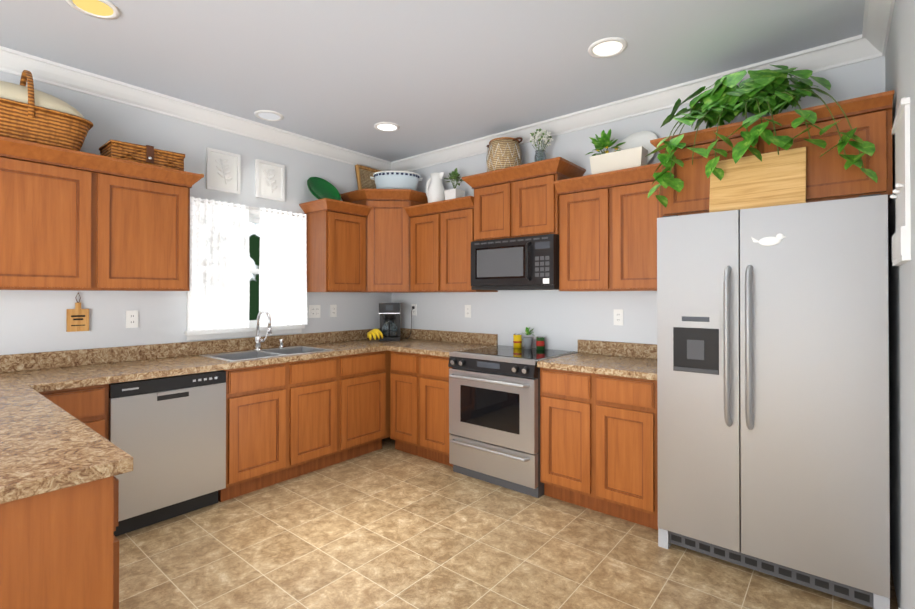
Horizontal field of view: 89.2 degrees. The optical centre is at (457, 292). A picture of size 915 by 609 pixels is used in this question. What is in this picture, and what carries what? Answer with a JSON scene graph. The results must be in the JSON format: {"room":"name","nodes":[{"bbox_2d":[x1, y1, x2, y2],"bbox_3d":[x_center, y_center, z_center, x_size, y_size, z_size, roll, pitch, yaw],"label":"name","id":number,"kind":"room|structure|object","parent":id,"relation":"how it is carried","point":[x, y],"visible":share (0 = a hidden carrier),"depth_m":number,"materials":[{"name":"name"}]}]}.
{"room":"kitchen","nodes":[
{"label":"kitchen","id":0,"kind":"room"},
{"bbox_2d":[0,71,391,354],"bbox_3d":[-2.674,-0.001,2.657,0.120,2.750,6.040,0,0,40],"label":"wall","id":1,"kind":"structure","parent":0,"point":[32,321],"depth_m":3.25,"materials":[{"name":"white paint"}]},
{"bbox_2d":[0,138,111,290],"bbox_3d":[-2.390,-0.398,2.639,0.338,0.764,0.591,0,0,40],"label":"upper cabinet","id":2,"kind":"object","parent":1,"relation":"attached to","point":[72,220],"depth_m":2.57,"materials":[{"name":"brown wood"}]},
{"bbox_2d":[0,70,92,150],"bbox_3d":[-2.426,-1.017,2.562,0.352,0.439,0.642,0,0,40],"label":"basket","id":3,"kind":"object","parent":2,"relation":"on","point":[29,113],"visible":0.69,"depth_m":2.52,"materials":[{"name":"wicker"}]},
{"bbox_2d":[66,293,88,331],"bbox_3d":[-2.377,0.119,2.903,0.017,0.243,0.110,0,0,40],"label":"hanging sign","id":4,"kind":"object","parent":1,"relation":"attached to","point":[77,318],"visible":1,"depth_m":2.90,"materials":[{"name":"brown wood"}]},
{"bbox_2d":[126,310,137,327],"bbox_3d":[-2.197,0.177,3.130,0.008,0.116,0.070,0,0,40],"label":"electrical outlet plate","id":5,"kind":"object","parent":1,"relation":"attached to","point":[132,318],"depth_m":3.13,"materials":[{"name":"white plastic"}]},
{"bbox_2d":[112,158,195,290],"bbox_3d":[-2.104,-0.396,2.985,0.338,0.764,0.591,0,0,40],"label":"upper cabinet","id":6,"kind":"object","parent":1,"relation":"attached to","point":[151,205],"depth_m":2.93,"materials":[{"name":"brown wood"}]},
{"bbox_2d":[99,140,184,170],"bbox_3d":[-2.058,-0.865,3.035,0.278,0.142,0.412,0,0,40],"label":"basket","id":7,"kind":"object","parent":6,"relation":"on","point":[149,154],"visible":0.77,"depth_m":2.93,"materials":[{"name":"wicker"}]},
{"bbox_2d":[0,46,391,170],"bbox_3d":[-2.591,-1.321,2.596,0.095,0.108,6.040,0,0,40],"label":"crown molding","id":8,"kind":"structure","parent":1,"relation":"attached to","point":[12,61],"depth_m":3.25,"materials":[{"name":"white"}]},
{"bbox_2d":[206,147,240,193],"bbox_3d":[-1.811,-0.940,3.590,0.025,0.310,0.250,0,0,40],"label":"picture frame","id":9,"kind":"object","parent":1,"relation":"attached to","point":[223,171],"depth_m":3.58,"materials":[{"name":"white paint"}]},
{"bbox_2d":[184,206,304,340],"bbox_3d":[-1.716,-0.174,3.780,0.164,1.050,0.960,0,0,40],"label":"window","id":10,"kind":"structure","parent":1,"relation":"in","point":[222,333],"depth_m":3.68,"materials":[{"name":"white"}]},
{"bbox_2d":[190,197,306,330],"bbox_3d":[-1.654,-0.210,3.729,0.084,0.972,0.980,0,0,40],"label":"window curtain","id":11,"kind":"object","parent":10,"relation":"hanging from","point":[220,284],"visible":0.94,"depth_m":3.65,"materials":[{"name":"white fabric"}]},
{"bbox_2d":[255,159,284,201],"bbox_3d":[-1.568,-0.938,3.883,0.025,0.310,0.250,0,0,40],"label":"picture frame","id":12,"kind":"object","parent":1,"relation":"attached to","point":[269,176],"depth_m":3.88,"materials":[{"name":"white paint"}]},
{"bbox_2d":[309,305,319,317],"bbox_3d":[-1.298,0.169,4.217,0.008,0.116,0.116,0,0,40],"label":"electrical outlet plate","id":13,"kind":"object","parent":1,"relation":"attached to","point":[314,310],"depth_m":4.21,"materials":[{"name":"white plastic"}]},
{"bbox_2d":[330,305,336,316],"bbox_3d":[-1.170,0.170,4.371,0.008,0.116,0.070,0,0,40],"label":"electrical outlet plate","id":14,"kind":"object","parent":1,"relation":"attached to","point":[333,308],"depth_m":4.37,"materials":[{"name":"white plastic"}]},
{"bbox_2d":[304,198,367,292],"bbox_3d":[-1.096,-0.389,4.203,0.338,0.764,0.430,0,0,40],"label":"upper cabinet","id":15,"kind":"object","parent":1,"relation":"attached to","point":[336,232],"depth_m":4.06,"materials":[{"name":"brown wood"}]},
{"bbox_2d":[307,177,340,200],"bbox_3d":[-1.199,-0.922,4.168,0.200,0.267,0.330,0,0,40],"label":"plate","id":16,"kind":"object","parent":15,"relation":"on","point":[319,188],"visible":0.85,"depth_m":4.23,"materials":[{"name":"green ceramic"}]},
{"bbox_2d":[344,189,431,292],"bbox_3d":[-0.662,-0.467,4.516,0.609,0.924,0.609,0,0,40],"label":"upper cabinet","id":17,"kind":"object","parent":1,"relation":"attached to","point":[387,208],"depth_m":4.28,"materials":[{"name":"brown wood"}]},
{"bbox_2d":[355,164,379,189],"bbox_3d":[-0.843,-1.100,4.672,0.099,0.310,0.400,0,0,40],"label":"wood tray","id":18,"kind":"object","parent":17,"relation":"on","point":[363,175],"visible":0.29,"depth_m":4.61,"materials":[{"name":"wood"}]},
{"bbox_2d":[370,171,422,190],"bbox_3d":[-0.586,-1.042,4.460,0.401,0.191,0.401,0,0,40],"label":"tub","id":19,"kind":"object","parent":17,"relation":"on","point":[396,180],"visible":0.79,"depth_m":4.35,"materials":[{"name":"grey ceramic"}]},
{"bbox_2d":[0,0,864,161],"bbox_3d":[-1.133,-1.408,1.390,4.120,0.050,6.280,0,0,40],"label":"ceiling","id":20,"kind":"structure","parent":0,"point":[428,75],"depth_m":2.64,"materials":[{"name":"grey paint"}]},
{"bbox_2d":[66,0,119,18],"bbox_3d":[-1.744,-1.373,2.220,0.209,0.010,0.209,0,0,-5],"label":"recessed light","id":21,"kind":"object","parent":20,"relation":"in","point":[103,9],"depth_m":2.23,"materials":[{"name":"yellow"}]},
{"bbox_2d":[254,110,283,120],"bbox_3d":[-1.453,-1.365,3.575,0.209,0.010,0.209,0,0,-5],"label":"recessed light","id":22,"kind":"object","parent":20,"relation":"in","point":[268,115],"depth_m":3.57,"materials":[{"name":"white"}]},
{"bbox_2d":[374,122,399,131],"bbox_3d":[-0.581,-1.363,3.814,0.209,0.010,0.209,0,0,-5],"label":"recessed light","id":23,"kind":"object","parent":20,"relation":"in","point":[382,126],"depth_m":3.80,"materials":[{"name":"white"}]},
{"bbox_2d":[588,37,626,57],"bbox_3d":[0.841,-1.370,2.599,0.209,0.010,0.209,0,0,-5],"label":"recessed light","id":24,"kind":"object","parent":20,"relation":"in","point":[608,47],"depth_m":2.59,"materials":[{"name":"white"}]},
{"bbox_2d":[116,437,897,608],"bbox_3d":[-1.133,1.392,1.373,4.120,0.050,6.280,0,0,40],"label":"floor","id":25,"kind":"structure","parent":0,"point":[388,525],"depth_m":2.41,"materials":[{"name":"tile"}]},
{"bbox_2d":[0,476,118,608],"bbox_3d":[-1.259,0.925,1.143,0.397,0.880,0.620,0,0,40],"label":"base cabinet","id":26,"kind":"object","parent":25,"relation":"on","point":[59,548],"depth_m":1.16,"materials":[{"name":"brown wood"}]},
{"bbox_2d":[0,384,132,503],"bbox_3d":[-1.690,0.467,1.497,1.548,0.039,0.673,0,0,40],"label":"countertop","id":27,"kind":"structure","parent":26,"relation":"on","point":[47,445],"depth_m":1.32,"materials":[{"name":"stone"}]},
{"bbox_2d":[39,384,108,439],"bbox_3d":[-2.238,0.934,2.596,0.618,0.880,0.328,0,0,40],"label":"base cabinet","id":28,"kind":"object","parent":25,"relation":"on","point":[89,404],"depth_m":2.46,"materials":[{"name":"brown wood"}]},
{"bbox_2d":[109,370,225,536],"bbox_3d":[-1.919,0.940,2.948,0.604,0.872,0.614,0,0,40],"label":"dishwasher","id":29,"kind":"object","parent":25,"relation":"on","point":[168,434],"visible":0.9,"depth_m":2.75,"materials":[{"name":"grey metal"}]},
{"bbox_2d":[218,370,343,501],"bbox_3d":[-1.457,1.030,3.539,0.618,0.700,0.880,0,0,40],"label":"base cabinet","id":30,"kind":"object","parent":25,"relation":"on","point":[282,425],"depth_m":3.30,"materials":[{"name":"brown wood"}]},
{"bbox_2d":[296,350,387,461],"bbox_3d":[-1.014,0.943,4.075,0.618,0.880,0.510,0,0,40],"label":"base cabinet","id":31,"kind":"object","parent":25,"relation":"on","point":[364,424],"depth_m":3.87,"materials":[{"name":"brown wood"}]},
{"bbox_2d":[0,328,411,390],"bbox_3d":[-1.601,0.505,3.335,0.660,0.294,3.618,0,0,40],"label":"countertop","id":32,"kind":"structure","parent":31,"relation":"on","point":[57,370],"depth_m":3.08,"materials":[{"name":"stone"}]},
{"bbox_2d":[199,346,333,361],"bbox_3d":[-1.438,0.555,3.551,0.494,0.197,0.824,0,0,40],"label":"sink basin","id":33,"kind":"object","parent":32,"relation":"in","point":[294,350],"depth_m":3.57,"materials":[{"name":"silver metal"}]},
{"bbox_2d":[254,310,283,350],"bbox_3d":[-1.458,0.294,3.692,0.226,0.326,0.252,0,0,40],"label":"faucet","id":34,"kind":"object","parent":32,"relation":"on","point":[258,340],"visible":1,"depth_m":3.65,"materials":[{"name":"silver metal"}]},
{"bbox_2d":[367,329,382,339],"bbox_3d":[-0.795,0.387,4.349,0.141,0.098,0.155,0,0,40],"label":"bananas","id":35,"kind":"object","parent":32,"relation":"on","point":[374,333],"visible":1,"depth_m":4.32,"materials":[{"name":"yellow food"}]},
{"bbox_2d":[379,303,399,340],"bbox_3d":[-0.665,0.282,4.551,0.202,0.365,0.268,0,0,-5],"label":"coffee maker","id":36,"kind":"object","parent":32,"relation":"on","point":[389,313],"visible":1,"depth_m":4.48,"materials":[{"name":"black plastic"}]},
{"bbox_2d":[405,306,414,338],"bbox_3d":[-0.485,0.301,4.676,0.032,0.328,0.117,0,0,40],"label":"power cord","id":37,"kind":"object","parent":36,"relation":"attached to","point":[413,307],"visible":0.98,"depth_m":4.68,"materials":[{"name":"black plastic"}]},
{"bbox_2d":[388,351,419,456],"bbox_3d":[-0.264,0.943,4.173,0.363,0.880,0.618,0,0,40],"label":"base cabinet","id":38,"kind":"object","parent":25,"relation":"on","point":[403,367],"depth_m":3.94,"materials":[{"name":"brown wood"}]},
{"bbox_2d":[388,329,497,356],"bbox_3d":[-0.126,0.432,4.043,0.710,0.139,0.648,0,0,40],"label":"countertop","id":39,"kind":"structure","parent":38,"relation":"on","point":[420,341],"depth_m":4.18,"materials":[{"name":"stone"}]},
{"bbox_2d":[420,354,452,466],"bbox_3d":[0.015,0.942,3.942,0.362,0.880,0.618,0,0,40],"label":"base cabinet","id":40,"kind":"object","parent":25,"relation":"on","point":[434,370],"depth_m":3.72,"materials":[{"name":"brown wood"}]},
{"bbox_2d":[448,345,577,497],"bbox_3d":[0.413,0.915,3.543,0.747,0.928,0.720,0,0,40],"label":"range","id":41,"kind":"object","parent":25,"relation":"on","point":[494,414],"visible":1,"depth_m":3.28,"materials":[{"name":"grey metal"}]},
{"bbox_2d":[513,334,521,347],"bbox_3d":[0.496,0.396,3.834,0.070,0.113,0.070,0,0,40],"label":"can","id":42,"kind":"object","parent":41,"relation":"on","point":[517,340],"visible":1,"depth_m":3.81,"materials":[{"name":"yellow metal"}]},
{"bbox_2d":[520,327,533,348],"bbox_3d":[0.586,0.363,3.756,0.121,0.177,0.143,0,0,40],"label":"potted succulent","id":43,"kind":"object","parent":41,"relation":"on","point":[527,342],"visible":1,"depth_m":3.73,"materials":[{"name":"white ceramic"}]},
{"bbox_2d":[536,336,544,349],"bbox_3d":[0.662,0.400,3.697,0.068,0.103,0.068,0,0,40],"label":"can","id":44,"kind":"object","parent":41,"relation":"on","point":[540,342],"visible":1,"depth_m":3.67,"materials":[{"name":"green"}]},
{"bbox_2d":[540,368,607,513],"bbox_3d":[0.916,0.938,3.197,0.455,0.880,0.618,0,0,40],"label":"base cabinet","id":45,"kind":"object","parent":25,"relation":"on","point":[573,404],"depth_m":2.95,"materials":[{"name":"brown wood"}]},
{"bbox_2d":[537,340,656,380],"bbox_3d":[1.032,0.426,3.091,0.777,0.139,0.638,0,0,40],"label":"countertop","id":46,"kind":"structure","parent":45,"relation":"on","point":[622,359],"depth_m":3.13,"materials":[{"name":"stone"}]},
{"bbox_2d":[608,375,657,529],"bbox_3d":[1.151,0.936,3.002,0.455,0.880,0.618,0,0,40],"label":"base cabinet","id":47,"kind":"object","parent":25,"relation":"on","point":[632,402],"depth_m":2.72,"materials":[{"name":"brown wood"}]},
{"bbox_2d":[657,194,889,608],"bbox_3d":[1.637,0.477,2.459,0.920,1.792,0.784,0,0,40],"label":"refrigerator","id":48,"kind":"object","parent":25,"relation":"on","point":[773,384],"visible":1,"depth_m":2.16,"materials":[{"name":"grey metal"}]},
{"bbox_2d":[709,147,805,212],"bbox_3d":[1.470,-0.548,2.288,0.400,0.273,0.060,0,0,40],"label":"cutting board","id":49,"kind":"object","parent":48,"relation":"on","point":[769,180],"visible":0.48,"depth_m":2.27,"materials":[{"name":"brown wood"}]},
{"bbox_2d":[392,56,884,351],"bbox_3d":[0.831,0.006,3.755,4.120,2.750,0.120,0,0,40],"label":"wall","id":50,"kind":"structure","parent":0,"point":[562,320],"depth_m":3.64,"materials":[{"name":"white paint"}]},
{"bbox_2d":[411,304,416,315],"bbox_3d":[-0.444,0.172,4.723,0.070,0.116,0.008,0,0,40],"label":"electrical outlet plate","id":51,"kind":"object","parent":50,"relation":"attached to","point":[414,312],"depth_m":4.71,"materials":[{"name":"white plastic"}]},
{"bbox_2d":[408,202,447,292],"bbox_3d":[-0.167,-0.388,4.283,0.452,0.764,0.338,0,0,40],"label":"upper cabinet","id":52,"kind":"object","parent":50,"relation":"attached to","point":[427,225],"depth_m":4.15,"materials":[{"name":"brown wood"}]},
{"bbox_2d":[426,172,444,202],"bbox_3d":[-0.211,-0.949,4.323,0.232,0.325,0.172,0,0,40],"label":"pitcher","id":53,"kind":"object","parent":52,"relation":"on","point":[435,189],"visible":0.92,"depth_m":4.25,"materials":[{"name":"white ceramic"}]},
{"bbox_2d":[465,305,470,317],"bbox_3d":[0.096,0.169,4.277,0.070,0.116,0.008,0,0,40],"label":"electrical outlet plate","id":54,"kind":"object","parent":50,"relation":"attached to","point":[467,307],"depth_m":4.27,"materials":[{"name":"white plastic"}]},
{"bbox_2d":[448,198,497,291],"bbox_3d":[0.072,-0.389,4.085,0.452,0.764,0.338,0,0,40],"label":"upper cabinet","id":55,"kind":"object","parent":50,"relation":"attached to","point":[459,248],"depth_m":3.92,"materials":[{"name":"brown wood"}]},
{"bbox_2d":[444,168,464,199],"bbox_3d":[-0.022,-0.954,4.181,0.195,0.333,0.220,0,0,40],"label":"planter","id":56,"kind":"object","parent":55,"relation":"on","point":[453,193],"visible":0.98,"depth_m":4.14,"materials":[{"name":"white ceramic"}]},
{"bbox_2d":[468,166,519,241],"bbox_3d":[0.411,-0.673,3.790,0.449,0.509,0.363,0,0,40],"label":"upper cabinet","id":57,"kind":"object","parent":50,"relation":"attached to","point":[494,208],"depth_m":3.65,"materials":[{"name":"brown wood"}]},
{"bbox_2d":[486,137,522,171],"bbox_3d":[0.385,-1.095,3.818,0.342,0.300,0.303,0,0,40],"label":"round basket","id":58,"kind":"object","parent":57,"relation":"on","point":[504,152],"visible":0.85,"depth_m":3.70,"materials":[{"name":"wicker"}]},
{"bbox_2d":[471,234,558,289],"bbox_3d":[0.505,-0.221,3.661,0.747,0.392,0.438,0,0,40],"label":"microwave","id":59,"kind":"object","parent":57,"relation":"attached to","point":[525,263],"visible":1,"depth_m":3.49,"materials":[{"name":"black"}]},
{"bbox_2d":[520,162,579,236],"bbox_3d":[0.647,-0.675,3.594,0.449,0.509,0.363,0,0,40],"label":"upper cabinet","id":60,"kind":"object","parent":50,"relation":"attached to","point":[540,183],"depth_m":3.40,"materials":[{"name":"brown wood"}]},
{"bbox_2d":[530,128,552,161],"bbox_3d":[0.650,-1.118,3.635,0.193,0.344,0.166,0,0,40],"label":"flower vase","id":61,"kind":"object","parent":60,"relation":"on","point":[540,155],"visible":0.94,"depth_m":3.61,"materials":[{"name":"clear glass"}]},
{"bbox_2d":[557,170,623,291],"bbox_3d":[1.003,-0.394,3.314,0.455,0.764,0.338,0,0,40],"label":"upper cabinet","id":62,"kind":"object","parent":50,"relation":"attached to","point":[591,236],"depth_m":3.17,"materials":[{"name":"brown wood"}]},
{"bbox_2d":[614,309,622,324],"bbox_3d":[1.174,0.178,3.385,0.070,0.116,0.008,0,0,40],"label":"electrical outlet plate","id":63,"kind":"object","parent":50,"relation":"attached to","point":[618,313],"depth_m":3.38,"materials":[{"name":"white plastic"}]},
{"bbox_2d":[392,36,855,170],"bbox_3d":[0.769,-1.315,3.673,3.660,0.108,0.094,0,0,40],"label":"crown molding","id":64,"kind":"structure","parent":50,"relation":"attached to","point":[839,53],"depth_m":3.28,"materials":[{"name":"white"}]},
{"bbox_2d":[624,166,656,290],"bbox_3d":[1.244,-0.395,3.115,0.454,0.764,0.338,0,0,40],"label":"upper cabinet","id":65,"kind":"object","parent":50,"relation":"attached to","point":[640,224],"depth_m":2.97,"materials":[{"name":"brown wood"}]},
{"bbox_2d":[586,129,647,173],"bbox_3d":[1.065,-0.964,3.172,0.410,0.340,0.275,0,0,40],"label":"planter","id":66,"kind":"object","parent":65,"relation":"on","point":[603,161],"visible":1,"depth_m":3.15,"materials":[{"name":"beige ceramic"}]},
{"bbox_2d":[611,131,657,162],"bbox_3d":[1.215,-0.966,3.252,0.362,0.327,0.087,0,0,40],"label":"oval platter","id":67,"kind":"object","parent":65,"relation":"on","point":[640,138],"visible":0.33,"depth_m":3.24,"materials":[{"name":"white ceramic"}]},
{"bbox_2d":[656,114,779,221],"bbox_3d":[1.551,-0.635,2.681,0.553,0.419,0.618,0,0,40],"label":"upper cabinet","id":68,"kind":"object","parent":50,"relation":"attached to","point":[694,198],"depth_m":2.50,"materials":[{"name":"brown wood"}]},
{"bbox_2d":[780,90,893,202],"bbox_3d":[1.867,-0.637,2.419,0.552,0.419,0.618,0,0,40],"label":"upper cabinet","id":69,"kind":"object","parent":50,"relation":"attached to","point":[827,178],"depth_m":2.11,"materials":[{"name":"brown wood"}]},
{"bbox_2d":[645,65,877,206],"bbox_3d":[1.565,-0.843,2.478,0.983,0.784,0.761,0,0,40],"label":"pothos plant","id":70,"kind":"object","parent":69,"relation":"on","point":[752,99],"visible":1,"depth_m":2.39,"materials":[{"name":"green plant"}]},
{"bbox_2d":[885,0,914,608],"bbox_3d":[0.370,-0.016,0.060,0.120,2.750,6.160,0,0,40],"label":"wall","id":71,"kind":"structure","parent":0,"point":[900,66],"depth_m":1.84,"materials":[{"name":"white paint"}]},
{"bbox_2d":[856,0,894,62],"bbox_3d":[0.325,-1.335,0.183,0.095,0.108,6.040,0,0,40],"label":"crown molding","id":72,"kind":"structure","parent":71,"relation":"attached to","point":[870,42],"depth_m":2.33,"materials":[{"name":"white"}]},
{"bbox_2d":[890,97,910,265],"bbox_3d":[1.664,-0.403,1.750,0.035,0.584,0.390,0,0,40],"label":"wall rack","id":73,"kind":"object","parent":71,"relation":"attached to","point":[901,245],"visible":1,"depth_m":1.65,"materials":[{"name":"white"}]},
{"label":"outside","id":74,"kind":"structure","parent":0,"visible":0},
{"bbox_2d":[249,223,259,319],"bbox_3d":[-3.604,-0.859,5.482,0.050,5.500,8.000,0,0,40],"label":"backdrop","id":75,"kind":"structure","parent":74,"point":[254,242],"depth_m":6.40,"materials":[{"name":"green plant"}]}
]}

